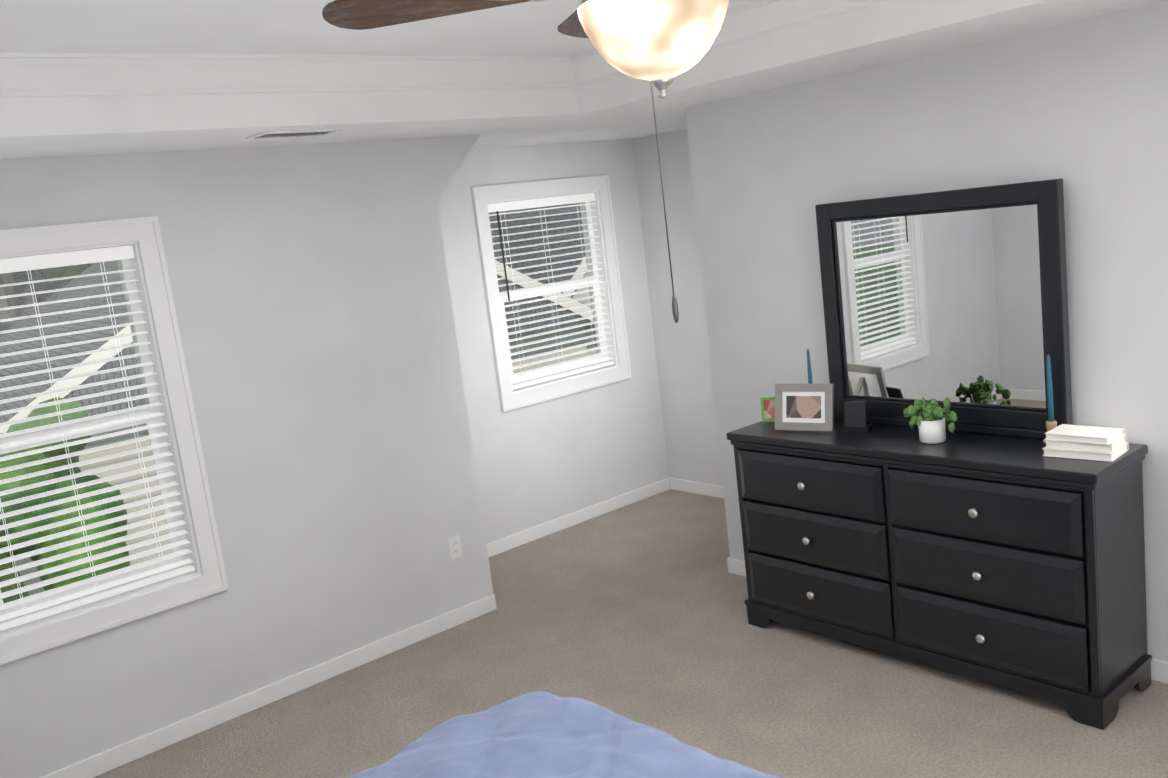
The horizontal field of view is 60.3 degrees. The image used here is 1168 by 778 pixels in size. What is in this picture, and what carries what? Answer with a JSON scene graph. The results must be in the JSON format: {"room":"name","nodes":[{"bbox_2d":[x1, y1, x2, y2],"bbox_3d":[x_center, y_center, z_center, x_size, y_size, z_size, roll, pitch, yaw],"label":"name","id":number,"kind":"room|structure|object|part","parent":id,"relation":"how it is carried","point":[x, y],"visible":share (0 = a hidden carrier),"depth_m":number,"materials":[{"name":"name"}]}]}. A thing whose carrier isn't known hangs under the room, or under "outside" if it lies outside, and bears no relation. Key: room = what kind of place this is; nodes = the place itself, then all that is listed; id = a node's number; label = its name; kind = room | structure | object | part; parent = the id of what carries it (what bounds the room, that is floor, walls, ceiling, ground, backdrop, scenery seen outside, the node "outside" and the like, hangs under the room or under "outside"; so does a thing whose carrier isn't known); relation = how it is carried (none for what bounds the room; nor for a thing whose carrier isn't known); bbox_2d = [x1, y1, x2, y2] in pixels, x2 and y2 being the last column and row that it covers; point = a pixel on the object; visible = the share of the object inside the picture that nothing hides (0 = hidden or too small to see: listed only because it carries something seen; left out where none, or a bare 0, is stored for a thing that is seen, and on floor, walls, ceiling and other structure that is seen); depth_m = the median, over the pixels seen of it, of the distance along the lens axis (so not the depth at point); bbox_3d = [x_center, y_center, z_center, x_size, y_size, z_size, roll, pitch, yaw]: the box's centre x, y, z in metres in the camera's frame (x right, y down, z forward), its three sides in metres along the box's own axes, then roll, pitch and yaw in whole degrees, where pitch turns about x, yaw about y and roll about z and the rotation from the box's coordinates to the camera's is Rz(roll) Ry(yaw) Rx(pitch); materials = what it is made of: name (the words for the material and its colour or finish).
{"room":"bedroom","nodes":[
{"label":"bedroom","id":0,"kind":"room"},
{"bbox_2d":[0,135,492,777],"bbox_3d":[-2.037,0.265,4.404,3.765,2.440,0.730,-15,12,-39],"label":"wall","id":1,"kind":"structure","parent":0,"point":[312,299],"depth_m":4.51,"materials":[{"name":"paint"}]},
{"bbox_2d":[0,216,228,664],"bbox_3d":[-2.066,0.176,3.976,0.990,1.605,0.176,-15,12,-39],"label":"window","id":2,"kind":"structure","parent":1,"relation":"in","point":[124,264],"depth_m":4.13,"materials":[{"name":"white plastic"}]},
{"bbox_2d":[0,260,170,600],"bbox_3d":[-2.095,0.174,4.009,0.766,1.381,0.004,-15,12,-39],"label":"window","id":3,"kind":"structure","parent":2,"relation":"attached to","point":[70,415],"depth_m":4.03,"materials":[{"name":"clear glass"}]},
{"bbox_2d":[0,245,194,630],"bbox_3d":[-2.050,0.173,3.955,0.770,1.386,0.056,-15,12,-39],"label":"left window blind slats","id":4,"kind":"object","parent":2,"relation":"attached to","point":[28,263],"visible":0.92,"depth_m":4.00,"materials":[{"name":"white plastic"}]},
{"bbox_2d":[39,594,496,777],"bbox_3d":[-1.759,1.464,4.231,3.425,0.085,0.018,-15,12,-39],"label":"baseboard","id":5,"kind":"structure","parent":1,"relation":"attached to","point":[139,747],"depth_m":4.50,"materials":[{"name":"white wood"}]},
{"bbox_2d":[448,535,462,559],"bbox_3d":[-0.656,0.808,5.125,0.072,0.116,0.008,-15,12,-39],"label":"outlet","id":6,"kind":"object","parent":1,"relation":"attached to","point":[452,548],"depth_m":5.12,"materials":[{"name":"white plastic"}]},
{"bbox_3d":[-0.654,0.808,5.123,0.032,0.066,0.002,-15,12,-39],"label":"electrical outlet sockets on the wall","id":7,"kind":"part","parent":6,"relation":"part of","materials":[{"name":"white plastic"}]},
{"bbox_2d":[437,139,668,543],"bbox_3d":[-0.357,-0.281,6.366,2.360,2.440,0.150,-15,12,-39],"label":"wall","id":8,"kind":"structure","parent":0,"point":[539,463],"depth_m":6.42,"materials":[{"name":"paint"}]},
{"bbox_2d":[471,175,631,411],"bbox_3d":[-0.221,-0.638,6.439,1.080,1.360,0.176,-15,12,-39],"label":"window unit","id":9,"kind":"structure","parent":8,"relation":"in","point":[572,283],"depth_m":6.48,"materials":[{"name":"white plastic"}]},
{"bbox_2d":[489,203,596,372],"bbox_3d":[-0.249,-0.640,6.473,0.856,1.136,0.004,-15,12,-39],"label":"window","id":10,"kind":"structure","parent":9,"relation":"attached to","point":[545,280],"depth_m":6.47,"materials":[{"name":"clear glass"}]},
{"bbox_2d":[487,193,613,388],"bbox_3d":[-0.205,-0.641,6.419,0.860,1.141,0.056,-15,12,-39],"label":"window blind slats","id":11,"kind":"object","parent":9,"relation":"attached to","point":[535,203],"visible":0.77,"depth_m":6.41,"materials":[{"name":"white plastic"}]},
{"bbox_2d":[496,211,509,300],"bbox_3d":[-0.491,-0.807,6.118,0.008,0.550,0.008,-15,12,-39],"label":"blind wand","id":12,"kind":"object","parent":11,"relation":"hanging from","point":[503,256],"visible":1,"depth_m":6.11,"materials":[{"name":"grey plastic"}]},
{"bbox_2d":[486,478,670,556],"bbox_3d":[-0.161,0.875,6.503,2.060,0.085,0.014,-15,12,-39],"label":"baseboard","id":13,"kind":"structure","parent":8,"relation":"attached to","point":[501,545],"depth_m":6.58,"materials":[{"name":"white wood"}]},
{"bbox_2d":[0,0,1165,159],"bbox_3d":[0.227,-1.128,2.624,5.815,0.340,6.520,-15,12,-39],"label":"ceiling","id":14,"kind":"structure","parent":0,"point":[620,107],"depth_m":3.62,"materials":[{"name":"paint"}]},
{"bbox_2d":[0,52,575,96],"bbox_3d":[-1.242,-1.124,3.586,3.060,0.118,0.098,-15,12,-39],"label":"crown molding","id":15,"kind":"structure","parent":14,"relation":"attached to","point":[24,74],"depth_m":3.64,"materials":[{"name":"white paint"}]},
{"bbox_2d":[246,128,342,139],"bbox_3d":[-1.155,-1.020,4.020,0.340,0.009,0.170,-15,12,-39],"label":"ceiling vent","id":16,"kind":"object","parent":14,"relation":"in","point":[259,135],"visible":1,"depth_m":4.00,"materials":[{"name":"white metal"}]},
{"bbox_2d":[261,131,328,136],"bbox_3d":[-1.156,-1.024,4.019,0.300,0.001,0.130,-15,12,-39],"label":"vent duct","id":17,"kind":"object","parent":14,"relation":"attached to","point":[293,134],"visible":0.21,"depth_m":4.04,"materials":[{"name":"grey metal"}]},
{"bbox_2d":[322,0,728,322],"bbox_3d":[0.198,-0.597,2.014,1.276,0.964,1.265,-15,12,-39],"label":"ceiling fan","id":18,"kind":"object","parent":14,"relation":"hanging from","point":[658,44],"visible":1,"depth_m":1.95,"materials":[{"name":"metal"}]},
{"label":"blade","id":19,"kind":"part","parent":18,"relation":"part of","materials":[{"name":"brown wood"}]},
{"bbox_3d":[0.041,-0.891,2.407,0.152,0.006,0.472,2,8,-12],"label":"blade","id":20,"kind":"part","parent":18,"relation":"part of","materials":[{"name":"brown wood"}]},
{"bbox_3d":[0.145,-0.701,2.007,0.304,0.159,0.304,-15,12,-39],"label":"lamp shade","id":21,"kind":"part","parent":18,"relation":"part of","materials":[{"name":"white glass"}]},
{"bbox_3d":[0.168,-0.479,2.205,0.014,0.675,0.013,-15,12,-39],"label":"chain","id":22,"kind":"part","parent":18,"relation":"part of","materials":[{"name":"silver metal"}]},
{"bbox_2d":[572,0,890,86],"bbox_3d":[1.285,-1.336,3.007,0.098,0.118,4.220,-15,12,-39],"label":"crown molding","id":23,"kind":"structure","parent":14,"relation":"attached to","point":[750,19],"depth_m":3.76,"materials":[{"name":"white paint"}]},
{"bbox_2d":[93,489,1167,777],"bbox_3d":[0.547,1.464,3.071,5.815,0.080,6.520,-15,12,-39],"label":"floor","id":24,"kind":"structure","parent":0,"point":[635,611],"depth_m":4.25,"materials":[{"name":"carpet"}]},
{"bbox_2d":[348,691,782,777],"bbox_3d":[-0.453,1.056,1.732,2.457,1.412,1.907,-15,12,-39],"label":"bed","id":25,"kind":"object","parent":24,"relation":"on","point":[540,734],"visible":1,"depth_m":2.60,"materials":[{"name":"blue fabric"}]},
{"bbox_2d":[726,420,1151,729],"bbox_3d":[1.376,0.658,4.157,0.473,0.930,1.634,-15,12,-39],"label":"dresser","id":26,"kind":"object","parent":24,"relation":"on","point":[1014,563],"visible":0.92,"depth_m":3.81,"materials":[{"name":"black wood"}]},
{"bbox_2d":[760,397,774,420],"bbox_3d":[0.906,0.088,4.687,0.155,0.112,0.074,-5,10,14],"label":"photo frame","id":27,"kind":"object","parent":26,"relation":"on","point":[767,408],"visible":0.33,"depth_m":4.68,"materials":[{"name":"green wood"}]},
{"bbox_2d":[775,384,833,430],"bbox_3d":[0.985,0.073,4.442,0.270,0.205,0.122,0,12,36],"label":"photo frame","id":28,"kind":"object","parent":26,"relation":"on","point":[809,407],"visible":0.98,"depth_m":4.41,"materials":[{"name":"grey wood"}]},
{"bbox_2d":[786,395,821,418],"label":"print","id":29,"kind":"object","parent":28,"relation":"attached to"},
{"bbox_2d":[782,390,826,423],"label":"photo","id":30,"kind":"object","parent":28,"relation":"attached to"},
{"bbox_3d":[1.001,0.097,4.465,0.026,0.146,0.078,0,12,36],"label":"leg","id":31,"kind":"part","parent":28,"relation":"part of","materials":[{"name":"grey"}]},
{"bbox_2d":[807,349,812,383],"bbox_3d":[1.030,-0.018,4.567,0.062,0.336,0.062,-15,12,-39],"label":"candle","id":32,"kind":"object","parent":26,"relation":"on","point":[810,380],"visible":0.23,"depth_m":4.55,"materials":[{"name":"blue wax"}]},
{"bbox_2d":[840,401,871,432],"bbox_3d":[1.162,0.118,4.307,0.120,0.125,0.070,-1,11,30],"label":"gadget","id":33,"kind":"object","parent":26,"relation":"on","point":[854,416],"visible":1,"depth_m":4.30,"materials":[{"name":"black plastic"}]},
{"bbox_2d":[903,397,956,443],"bbox_3d":[1.385,0.116,3.989,0.147,0.182,0.230,-15,12,-39],"label":"potted plant","id":34,"kind":"object","parent":26,"relation":"on","point":[929,420],"visible":1,"depth_m":3.96,"materials":[{"name":"green plant"}]},
{"bbox_2d":[815,178,1072,438],"bbox_3d":[1.428,-0.311,4.103,0.062,0.968,1.084,-15,12,-39],"label":"mirror","id":35,"kind":"object","parent":26,"relation":"on","point":[958,298],"visible":0.83,"depth_m":4.03,"materials":[{"name":"black wood"}]},
{"bbox_2d":[1043,354,1056,443],"bbox_3d":[1.738,0.036,3.746,0.062,0.336,0.062,-15,12,-39],"label":"candle","id":36,"kind":"object","parent":26,"relation":"on","point":[1051,423],"visible":0.75,"depth_m":3.74,"materials":[{"name":"blue wax"}]},
{"bbox_2d":[1042,424,1128,461],"bbox_3d":[1.786,0.188,3.581,0.170,0.083,0.235,-16,13,-43],"label":"books","id":37,"kind":"object","parent":26,"relation":"on","point":[1097,443],"visible":1,"depth_m":3.53,"materials":[{"name":"white paper"}]},
{"bbox_2d":[632,128,722,485],"bbox_3d":[1.988,-0.381,5.271,0.150,2.440,4.535,-15,12,-39],"label":"wall","id":38,"kind":"structure","parent":0,"point":[686,393],"depth_m":6.74,"materials":[{"name":"paint"}]},
{"bbox_2d":[667,477,723,498],"bbox_3d":[1.087,0.709,6.573,0.018,0.085,1.420,-15,12,-39],"label":"baseboard","id":39,"kind":"structure","parent":38,"relation":"attached to","point":[711,490],"depth_m":6.93,"materials":[{"name":"white wood"}]},
{"bbox_2d":[685,0,1167,661],"bbox_3d":[2.047,-0.225,4.325,1.015,2.440,3.150,-15,12,-39],"label":"wall","id":40,"kind":"structure","parent":0,"point":[1079,108],"depth_m":3.89,"materials":[{"name":"paint"}]},
{"bbox_2d":[727,557,1167,683],"bbox_3d":[1.846,1.032,4.158,0.024,0.085,3.303,-15,12,-39],"label":"baseboard","id":41,"kind":"structure","parent":40,"relation":"attached to","point":[1159,668],"depth_m":3.79,"materials":[{"name":"white wood"}]},
{"label":"outside","id":42,"kind":"structure","parent":0,"visible":0},
{"bbox_2d":[0,553,28,602],"bbox_3d":[-34.871,-1.806,65.449,150.000,0.200,133.920,-15,12,-39],"label":"ground","id":43,"kind":"structure","parent":42,"point":[11,575],"depth_m":17.11,"materials":[{"name":"green plant"}]},
{"bbox_2d":[0,263,129,590],"bbox_3d":[-10.691,-12.385,26.673,42.904,27.757,34.606,-15,12,-39],"label":"trees","id":44,"kind":"object","parent":43,"relation":"on","point":[14,300],"depth_m":9.97,"materials":[{"name":"green plant"}]},
{"bbox_2d":[15,326,587,595],"bbox_3d":[-6.431,0.809,19.462,8.600,3.350,11.000,-13,12,-33],"label":"house siding","id":45,"kind":"object","parent":43,"relation":"on","point":[98,443],"depth_m":13.28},
{"bbox_2d":[0,259,591,422],"bbox_3d":[-6.788,-2.081,18.963,9.300,2.800,11.700,-13,12,-33],"label":"house roof","id":46,"kind":"structure","parent":45,"relation":"on","point":[46,308],"depth_m":15.46,"materials":[{"name":"grey"}]},
{"bbox_2d":[0,260,593,433],"bbox_3d":[-6.776,-1.953,18.982,9.350,3.020,11.760,-13,12,-33],"label":"fascia","id":47,"kind":"object","parent":46,"relation":"attached to","point":[90,358],"depth_m":12.54,"materials":[{"name":"white wood"}]},
{"bbox_2d":[585,330,596,355],"bbox_3d":[-0.975,-0.506,23.333,15.000,3.300,8.000,-16,13,-43],"label":"house siding","id":48,"kind":"object","parent":43,"relation":"on","point":[591,345],"depth_m":18.82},
{"bbox_2d":[489,203,579,264],"bbox_3d":[-1.298,-3.128,22.881,15.700,2.300,8.700,-16,13,-43],"label":"house roof","id":49,"kind":"structure","parent":48,"relation":"on","point":[518,215],"depth_m":22.01,"materials":[{"name":"grey"}]},
{"bbox_2d":[563,256,586,296],"bbox_3d":[0.735,-2.425,18.601,4.000,1.920,0.040,-16,13,-43],"label":"fascia","id":50,"kind":"object","parent":49,"relation":"attached to","point":[575,276],"depth_m":17.80,"materials":[{"name":"white"}]},
{"bbox_2d":[572,272,591,307],"bbox_3d":[0.714,-2.363,18.640,3.400,1.550,0.040,-16,13,-43],"label":"siding","id":51,"kind":"object","parent":49,"relation":"on","point":[584,295],"depth_m":17.96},
{"bbox_2d":[490,211,585,297],"bbox_3d":[-0.870,-2.619,20.220,4.000,1.700,4.450,-16,13,-43],"label":"roof","id":52,"kind":"structure","parent":51,"relation":"on","point":[551,239],"depth_m":19.09,"materials":[{"name":"grey"}]},
{"bbox_3d":[-15.683,0.126,29.294,12.000,3.600,9.000,-13,12,-33],"label":"house siding","id":53,"kind":"object","parent":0,"visible":0},
{"bbox_2d":[0,270,69,330],"bbox_3d":[-16.049,-2.838,28.783,12.700,2.700,9.700,-13,12,-33],"label":"house roof","id":54,"kind":"structure","parent":53,"relation":"on","point":[11,312],"depth_m":26.58,"materials":[{"name":"grey"}]}
]}

